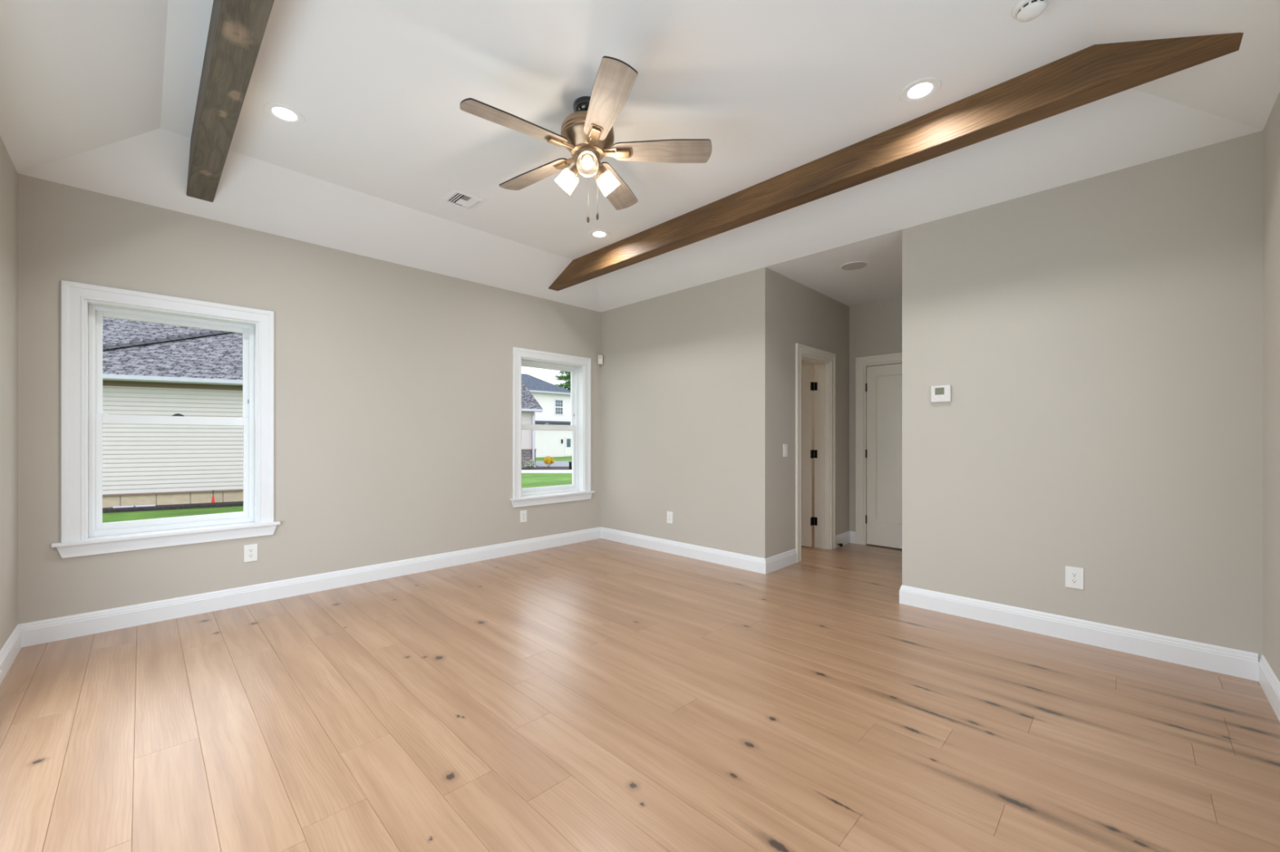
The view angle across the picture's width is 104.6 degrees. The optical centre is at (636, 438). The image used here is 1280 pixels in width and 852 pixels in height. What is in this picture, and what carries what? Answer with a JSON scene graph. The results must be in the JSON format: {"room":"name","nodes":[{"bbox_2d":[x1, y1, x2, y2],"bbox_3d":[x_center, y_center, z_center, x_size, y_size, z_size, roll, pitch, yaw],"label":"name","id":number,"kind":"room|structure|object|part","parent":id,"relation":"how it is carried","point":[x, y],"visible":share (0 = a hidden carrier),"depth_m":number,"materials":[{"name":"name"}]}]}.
{"room":"empty bedroom","nodes":[
{"label":"empty bedroom","id":0,"kind":"room"},
{"bbox_2d":[0,136,17,650],"bbox_3d":[-1.862,-0.111,1.026,5.015,2.840,0.170,0,0,45],"label":"wall","id":1,"kind":"structure","parent":0,"point":[8,173],"depth_m":2.66,"materials":[{"name":"paint"}]},
{"bbox_2d":[0,625,21,684],"bbox_3d":[-3.279,1.142,2.572,0.795,0.134,0.016,0,0,45],"label":"baseboard","id":2,"kind":"structure","parent":1,"relation":"attached to","point":[11,649],"depth_m":2.63,"materials":[{"name":"paint"}]},
{"bbox_2d":[17,173,600,624],"bbox_3d":[-1.186,-0.111,5.372,0.170,2.840,7.275,0,0,45],"label":"wall","id":3,"kind":"structure","parent":0,"point":[393,382],"depth_m":3.90,"materials":[{"name":"paint"}]},
{"bbox_2d":[51,280,279,558],"bbox_3d":[-3.136,-0.115,3.386,0.213,1.668,1.112,0,0,45],"label":"window","id":4,"kind":"structure","parent":3,"relation":"in","point":[83,306],"depth_m":3.25,"materials":[{"name":"paint"}]},
{"bbox_3d":[-3.185,-0.110,3.436,0.073,1.467,0.831,0,0,45],"label":"frame","id":5,"kind":"part","parent":4,"relation":"part of","materials":[{"name":"plastic"}]},
{"bbox_3d":[-3.201,-0.457,3.451,0.026,0.730,0.787,0,0,45],"label":"sash","id":6,"kind":"part","parent":4,"relation":"part of","materials":[{"name":"glass"}]},
{"bbox_3d":[-3.181,0.221,3.431,0.026,0.748,0.787,0,0,45],"label":"sash","id":7,"kind":"part","parent":4,"relation":"part of","materials":[{"name":"plastic"}]},
{"bbox_2d":[244,543,257,562],"bbox_3d":[-2.817,0.837,3.612,0.008,0.124,0.079,0,0,45],"label":"wall outlet","id":8,"kind":"object","parent":3,"relation":"attached to","point":[251,551],"visible":1,"depth_m":3.61,"materials":[{"name":"white plastic"}]},
{"bbox_2d":[248,553,253,557],"bbox_3d":[-2.816,0.857,3.611,0.002,0.028,0.033,0,0,45],"label":"receptacle","id":9,"kind":"object","parent":8,"relation":"attached to","point":[250,555],"depth_m":3.61,"materials":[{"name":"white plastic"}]},
{"bbox_2d":[248,548,253,552],"bbox_3d":[-2.816,0.818,3.611,0.002,0.028,0.033,0,0,45],"label":"receptacle","id":10,"kind":"object","parent":8,"relation":"attached to","point":[250,550],"depth_m":3.61,"materials":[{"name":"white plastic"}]},
{"bbox_2d":[17,527,600,647],"bbox_3d":[-2.001,1.142,4.425,0.016,0.134,4.443,0,0,45],"label":"baseboard","id":11,"kind":"structure","parent":3,"relation":"attached to","point":[36,633],"depth_m":3.64,"materials":[{"name":"paint"}]},
{"bbox_2d":[520,510,526,522],"bbox_3d":[-1.198,0.826,5.234,0.008,0.124,0.079,0,0,45],"label":"wall outlet","id":12,"kind":"object","parent":3,"relation":"attached to","point":[522,513],"visible":1,"depth_m":5.23,"materials":[{"name":"white plastic"}]},
{"bbox_2d":[510,346,595,507],"bbox_3d":[-0.966,-0.115,5.559,0.213,1.668,1.112,0,0,45],"label":"window","id":13,"kind":"structure","parent":3,"relation":"in","point":[580,367],"depth_m":5.69,"materials":[{"name":"paint"}]},
{"bbox_3d":[-1.030,-0.457,5.624,0.026,0.730,0.787,0,0,45],"label":"sash","id":14,"kind":"part","parent":13,"relation":"part of","materials":[{"name":"plastic"}]},
{"bbox_3d":[-1.011,0.221,5.604,0.026,0.748,0.787,0,0,45],"label":"sash","id":15,"kind":"part","parent":13,"relation":"part of","materials":[{"name":"plastic"}]},
{"bbox_3d":[-1.015,-0.110,5.609,0.073,1.467,0.831,0,0,45],"label":"frame","id":16,"kind":"part","parent":13,"relation":"part of","materials":[{"name":"plastic"}]},
{"bbox_2d":[597,355,603,364],"bbox_3d":[-0.436,-0.946,5.952,0.062,0.116,0.036,0,0,0],"label":"sensor","id":17,"kind":"object","parent":3,"relation":"attached to","point":[600,357],"visible":1,"depth_m":5.94,"materials":[{"name":"plastic"}]},
{"bbox_2d":[0,527,1279,851],"bbox_3d":[0.631,1.269,3.497,5.450,0.120,7.360,0,0,45],"label":"floor","id":18,"kind":"structure","parent":0,"point":[598,695],"depth_m":2.08,"materials":[{"name":"brown wood"}]},
{"bbox_2d":[0,0,1279,311],"bbox_3d":[0.648,-1.722,3.540,5.355,0.382,7.275,0,0,45],"label":"ceiling","id":19,"kind":"structure","parent":0,"point":[100,96],"depth_m":2.65,"materials":[{"name":"paint"}]},
{"bbox_2d":[186,0,274,202],"bbox_3d":[-1.250,-1.696,1.639,4.715,0.194,0.135,0,0,45],"label":"ceiling beam","id":20,"kind":"structure","parent":19,"relation":"attached to","point":[237,28],"depth_m":2.25,"materials":[{"name":"brown wood"}]},
{"bbox_2d":[262,102,305,124],"bbox_3d":[-1.943,-1.789,2.731,0.190,0.006,0.190,0,0,45],"label":"recessed light","id":21,"kind":"object","parent":19,"relation":"in","point":[282,113],"visible":1,"depth_m":2.72,"materials":[{"name":"paint"}]},
{"bbox_2d":[440,187,486,210],"bbox_3d":[-1.303,-1.789,3.715,0.244,0.008,0.250,0,0,45],"label":"ceiling vent","id":22,"kind":"object","parent":19,"relation":"in","point":[455,197],"visible":1,"depth_m":3.70,"materials":[{"name":"metal"}]},
{"bbox_2d":[459,55,711,222],"bbox_3d":[-0.299,-1.483,2.668,1.275,0.619,1.276,0,0,45],"label":"ceiling fan","id":23,"kind":"object","parent":19,"relation":"hanging from","point":[587,132],"visible":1,"depth_m":2.60,"materials":[{"name":"brown wood"}]},
{"bbox_3d":[-0.592,-1.546,2.430,0.528,0.007,0.156,0,13,-36],"label":"fan blade","id":24,"kind":"part","parent":23,"relation":"part of","materials":[{"name":"brown wood"}]},
{"bbox_3d":[-0.591,-1.546,2.905,0.528,0.007,0.156,0,13,36],"label":"fan blade","id":25,"kind":"part","parent":23,"relation":"part of","materials":[{"name":"brown wood"}]},
{"bbox_2d":[563,164,580,185],"bbox_3d":[-0.377,-1.424,2.710,0.160,0.160,0.121,0,0,45],"label":"bulb","id":26,"kind":"object","parent":23,"relation":"attached to","point":[568,179],"depth_m":2.69,"materials":[{"name":"white glass"}]},
{"bbox_2d":[582,153,592,168],"bbox_3d":[-0.256,-1.424,2.541,0.146,0.160,0.133,0,0,45],"label":"bulb","id":27,"kind":"object","parent":23,"relation":"attached to","point":[587,158],"depth_m":2.54,"materials":[{"name":"white glass"}]},
{"bbox_3d":[-0.265,-1.331,2.695,0.002,0.225,0.002,0,0,45],"label":"pull chain","id":28,"kind":"part","parent":23,"relation":"part of","materials":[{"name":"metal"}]},
{"bbox_3d":[-0.212,-1.331,2.661,0.002,0.225,0.002,0,0,45],"label":"pull chain","id":29,"kind":"part","parent":23,"relation":"part of","materials":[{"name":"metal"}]},
{"bbox_2d":[595,166,611,187],"bbox_3d":[-0.168,-1.424,2.731,0.114,0.160,0.164,0,0,45],"label":"bulb","id":30,"kind":"object","parent":23,"relation":"attached to","point":[606,181],"depth_m":2.71,"materials":[{"name":"white glass"}]},
{"bbox_3d":[-0.141,-1.546,2.283,0.156,0.007,0.528,14,-4,-17],"label":"fan blade","id":31,"kind":"part","parent":23,"relation":"part of","materials":[{"name":"brown wood"}]},
{"bbox_3d":[-0.139,-1.546,3.051,0.156,0.007,0.528,-14,-4,18],"label":"fan blade","id":32,"kind":"part","parent":23,"relation":"part of","materials":[{"name":"brown wood"}]},
{"bbox_3d":[0.139,-1.546,2.666,0.528,0.007,0.156,0,-13,0],"label":"fan blade","id":33,"kind":"part","parent":23,"relation":"part of","materials":[{"name":"brown wood"}]},
{"bbox_2d":[588,229,609,239],"bbox_3d":[-0.328,-1.789,4.341,0.190,0.006,0.190,0,0,45],"label":"recessed light","id":34,"kind":"object","parent":19,"relation":"in","point":[597,233],"visible":1,"depth_m":4.33,"materials":[{"name":"paint"}]},
{"bbox_2d":[840,261,867,271],"bbox_3d":[1.928,-1.528,4.389,0.226,0.005,0.226,0,0,45],"label":"ceiling speaker","id":35,"kind":"object","parent":19,"relation":"attached to","point":[855,265],"visible":1,"depth_m":4.37,"materials":[{"name":"paint"}]},
{"bbox_2d":[548,32,1243,291],"bbox_3d":[0.767,-1.696,3.659,4.715,0.194,0.131,0,0,45],"label":"ceiling beam","id":36,"kind":"structure","parent":19,"relation":"attached to","point":[1096,72],"depth_m":2.72,"materials":[{"name":"brown wood"}]},
{"bbox_2d":[898,76,942,103],"bbox_3d":[1.459,-1.789,2.548,0.190,0.006,0.190,0,0,45],"label":"recessed light","id":37,"kind":"object","parent":19,"relation":"in","point":[920,90],"visible":1,"depth_m":2.54,"materials":[{"name":"paint"}]},
{"bbox_2d":[1012,0,1051,22],"bbox_3d":[1.631,-1.770,2.043,0.127,0.046,0.127,0,0,45],"label":"smoke detector","id":38,"kind":"object","parent":19,"relation":"attached to","point":[1025,11],"visible":1,"depth_m":2.03,"materials":[{"name":"white plastic"}]},
{"bbox_2d":[800,361,814,527],"bbox_3d":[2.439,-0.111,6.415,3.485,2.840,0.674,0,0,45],"label":"door frame","id":39,"kind":"structure","parent":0,"point":[802,362],"depth_m":6.75,"materials":[{"name":"paint"}]},
{"bbox_2d":[772,271,848,555],"bbox_3d":[1.807,-0.111,5.166,0.120,2.840,1.747,0,0,45],"label":"wall","id":40,"kind":"structure","parent":0,"point":[802,314],"depth_m":4.81,"materials":[{"name":"paint"}]},
{"bbox_2d":[782,444,787,457],"bbox_3d":[1.405,0.114,4.670,0.010,0.120,0.074,0,0,45],"label":"light switch","id":41,"kind":"object","parent":40,"relation":"attached to","point":[784,446],"visible":1,"depth_m":4.66,"materials":[{"name":"white plastic"}]},
{"bbox_2d":[795,342,835,562],"bbox_3d":[1.569,0.141,5.424,0.861,2.137,0.881,0,0,45],"label":"door","id":42,"kind":"structure","parent":40,"relation":"in","point":[824,386],"depth_m":5.41,"materials":[{"name":"paint"}]},
{"bbox_2d":[835,531,855,547],"bbox_3d":[2.347,1.142,5.564,0.080,0.134,0.420,0,0,45],"label":"baseboard","id":43,"kind":"structure","parent":40,"relation":"attached to","point":[847,537],"depth_m":5.64,"materials":[{"name":"paint"}]},
{"bbox_2d":[848,297,902,531],"bbox_3d":[2.908,-0.111,5.386,1.367,2.840,0.120,0,0,45],"label":"wall","id":44,"kind":"structure","parent":0,"point":[875,328],"depth_m":5.61,"materials":[{"name":"paint"}]},
{"bbox_2d":[855,352,902,549],"bbox_3d":[2.894,0.141,5.386,0.951,2.137,0.140,0,0,45],"label":"door","id":45,"kind":"structure","parent":44,"relation":"in","point":[878,378],"depth_m":5.52,"materials":[{"name":"paint"}]},
{"bbox_2d":[600,130,1262,659],"bbox_3d":[1.380,-0.111,4.272,5.015,2.840,0.120,0,0,45],"label":"wall","id":46,"kind":"structure","parent":0,"point":[1097,341],"depth_m":3.04,"materials":[{"name":"paint"}]},
{"bbox_2d":[666,511,672,524],"bbox_3d":[0.349,0.834,5.212,0.079,0.124,0.008,0,0,45],"label":"wall outlet","id":47,"kind":"object","parent":46,"relation":"attached to","point":[669,514],"visible":1,"depth_m":5.21,"materials":[{"name":"white plastic"}]},
{"bbox_2d":[600,527,796,574],"bbox_3d":[0.562,1.142,5.396,2.238,0.134,0.585,0,0,45],"label":"baseboard","id":48,"kind":"structure","parent":46,"relation":"attached to","point":[763,566],"depth_m":4.87,"materials":[{"name":"paint"}]},
{"bbox_2d":[930,385,951,403],"bbox_3d":[2.114,-0.308,3.436,0.120,0.118,0.026,0,0,45],"label":"thermostat","id":49,"kind":"object","parent":46,"relation":"attached to","point":[940,393],"visible":1,"depth_m":3.43,"materials":[{"name":"plastic"}]},
{"bbox_2d":[1065,565,1084,590],"bbox_3d":[2.612,0.832,2.951,0.083,0.126,0.008,0,0,45],"label":"wall outlet","id":50,"kind":"object","parent":46,"relation":"attached to","point":[1074,576],"visible":1,"depth_m":2.95,"materials":[{"name":"white plastic"}]},
{"bbox_2d":[1071,578,1078,583],"bbox_3d":[2.610,0.852,2.950,0.033,0.028,0.002,0,0,45],"label":"receptacle","id":51,"kind":"object","parent":50,"relation":"attached to","point":[1073,580],"depth_m":2.95,"materials":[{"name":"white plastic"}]},
{"bbox_2d":[1071,572,1078,577],"bbox_3d":[2.610,0.813,2.950,0.033,0.028,0.002,0,0,45],"label":"receptacle","id":52,"kind":"object","parent":50,"relation":"attached to","point":[1073,574],"depth_m":2.95,"materials":[{"name":"white plastic"}]},
{"bbox_2d":[898,585,1258,681],"bbox_3d":[2.688,1.142,3.223,1.650,0.134,0.516,0,0,45],"label":"baseboard","id":53,"kind":"structure","parent":46,"relation":"attached to","point":[1216,659],"depth_m":2.88,"materials":[{"name":"paint"}]},
{"bbox_2d":[1262,91,1279,681],"bbox_3d":[1.584,-0.111,0.808,0.170,2.840,4.733,0,0,45],"label":"wall","id":54,"kind":"structure","parent":0,"point":[1271,131],"depth_m":2.31,"materials":[{"name":"paint"}]},
{"bbox_2d":[1258,654,1279,721],"bbox_3d":[1.536,1.142,0.892,0.016,0.134,4.443,0,0,45],"label":"baseboard","id":55,"kind":"structure","parent":54,"relation":"attached to","point":[1268,682],"depth_m":2.27,"materials":[{"name":"paint"}]},
{"label":"outside","id":56,"kind":"structure","parent":0,"visible":0},
{"bbox_2d":[102,456,572,536],"bbox_3d":[-14.172,1.809,49.489,190.000,0.300,170.000,0,0,45],"label":"lawn","id":57,"kind":"structure","parent":56,"point":[528,480],"depth_m":11.50,"materials":[{"name":"green plant"}]},
{"bbox_2d":[102,316,243,507],"bbox_3d":[-18.861,-1.658,15.065,19.750,6.635,14.056,0,0,-28],"label":"house","id":58,"kind":"structure","parent":57,"relation":"on","point":[149,368],"depth_m":11.96,"materials":[{"name":"grey"}]},
{"bbox_2d":[102,501,243,513],"bbox_3d":[-10.753,1.623,11.763,9.000,0.070,0.528,0,0,-28],"label":"mulch bed","id":59,"kind":"object","parent":57,"relation":"on","point":[186,506],"visible":0.44,"depth_m":11.58,"materials":[{"name":"brown soil"}]},
{"bbox_2d":[112,506,134,508],"bbox_3d":[-11.675,1.564,11.260,0.340,0.044,0.044,0,0,-28],"label":"drain pipe","id":60,"kind":"object","parent":59,"relation":"on","point":[117,507],"visible":1,"depth_m":11.24,"materials":[{"name":"white plastic"}]},
{"bbox_2d":[135,504,155,507],"bbox_3d":[-11.348,1.564,11.432,0.340,0.044,0.044,0,0,-28],"label":"drain pipe","id":61,"kind":"object","parent":59,"relation":"on","point":[151,505],"visible":1,"depth_m":11.42,"materials":[{"name":"white plastic"}]},
{"bbox_2d":[211,490,214,503],"bbox_3d":[-10.374,1.434,12.115,0.070,0.330,0.020,0,0,-28],"label":"marker","id":62,"kind":"object","parent":59,"relation":"on","point":[213,499],"visible":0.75,"depth_m":12.11,"materials":[{"name":"red plastic"}]},
{"bbox_2d":[521,381,542,467],"bbox_3d":[-10.213,-1.161,29.322,7.320,5.640,7.539,0,0,-28],"label":"house","id":63,"kind":"structure","parent":57,"relation":"on","point":[530,405],"depth_m":27.77,"materials":[{"name":"grey"}]},
{"bbox_2d":[521,470,572,473],"bbox_3d":[-2.100,1.644,24.450,12.200,0.029,2.100,0,0,0],"label":"sidewalk","id":64,"kind":"structure","parent":57,"relation":"on","point":[522,471],"depth_m":24.13,"materials":[{"name":"concrete"}]},
{"bbox_2d":[521,373,572,457],"bbox_3d":[-11.535,-2.140,45.611,18.400,7.598,8.650,0,0,-42],"label":"house","id":65,"kind":"structure","parent":57,"relation":"on","point":[554,400],"depth_m":44.17,"materials":[{"name":"white"}]},
{"bbox_3d":[-7.025,-2.815,44.687,0.783,1.285,0.030,0,0,-42],"label":"pane","id":66,"kind":"part","parent":65,"relation":"part of","materials":[{"name":"clear glass"}]},
{"bbox_3d":[-6.192,0.727,45.081,0.877,1.765,0.050,0,0,-42],"label":"entry door","id":67,"kind":"part","parent":65,"relation":"part of","materials":[{"name":"white"}]},
{"bbox_3d":[-6.197,0.421,45.064,0.423,0.747,0.011,0,0,-42],"label":"door glass","id":68,"kind":"part","parent":65,"relation":"part of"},
{"bbox_2d":[521,466,572,470],"bbox_3d":[-1.600,1.634,26.860,11.200,0.049,2.680,0,0,0],"label":"mulch bed","id":69,"kind":"object","parent":57,"relation":"on","point":[526,468],"visible":0.3,"depth_m":26.05,"materials":[{"name":"soil"}]},
{"bbox_2d":[522,459,536,469],"bbox_3d":[-5.602,1.357,25.893,0.576,0.508,0.756,0,0,45],"label":"shrub","id":70,"kind":"object","parent":69,"relation":"on","point":[531,463],"visible":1,"depth_m":25.83,"materials":[{"name":"green plant"}]},
{"bbox_2d":[542,455,554,467],"bbox_3d":[-4.783,1.275,27.007,0.506,0.670,0.706,0,0,45],"label":"shrub","id":71,"kind":"object","parent":69,"relation":"on","point":[550,461],"visible":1,"depth_m":26.93,"materials":[{"name":"yellow plant"}]},
{"bbox_2d":[535,461,572,466],"bbox_3d":[0.900,1.649,31.875,18.200,0.019,7.250,0,0,0],"label":"driveway","id":72,"kind":"structure","parent":57,"relation":"on","point":[539,464],"depth_m":31.61,"materials":[{"name":"concrete"}]},
{"bbox_2d":[554,370,570,391],"bbox_3d":[-6.575,-4.568,56.154,9.302,12.454,9.227,0,0,-36],"label":"evergreen tree","id":73,"kind":"object","parent":57,"relation":"on","point":[566,384],"visible":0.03,"depth_m":54.92,"materials":[{"name":"green plant"}]}
]}

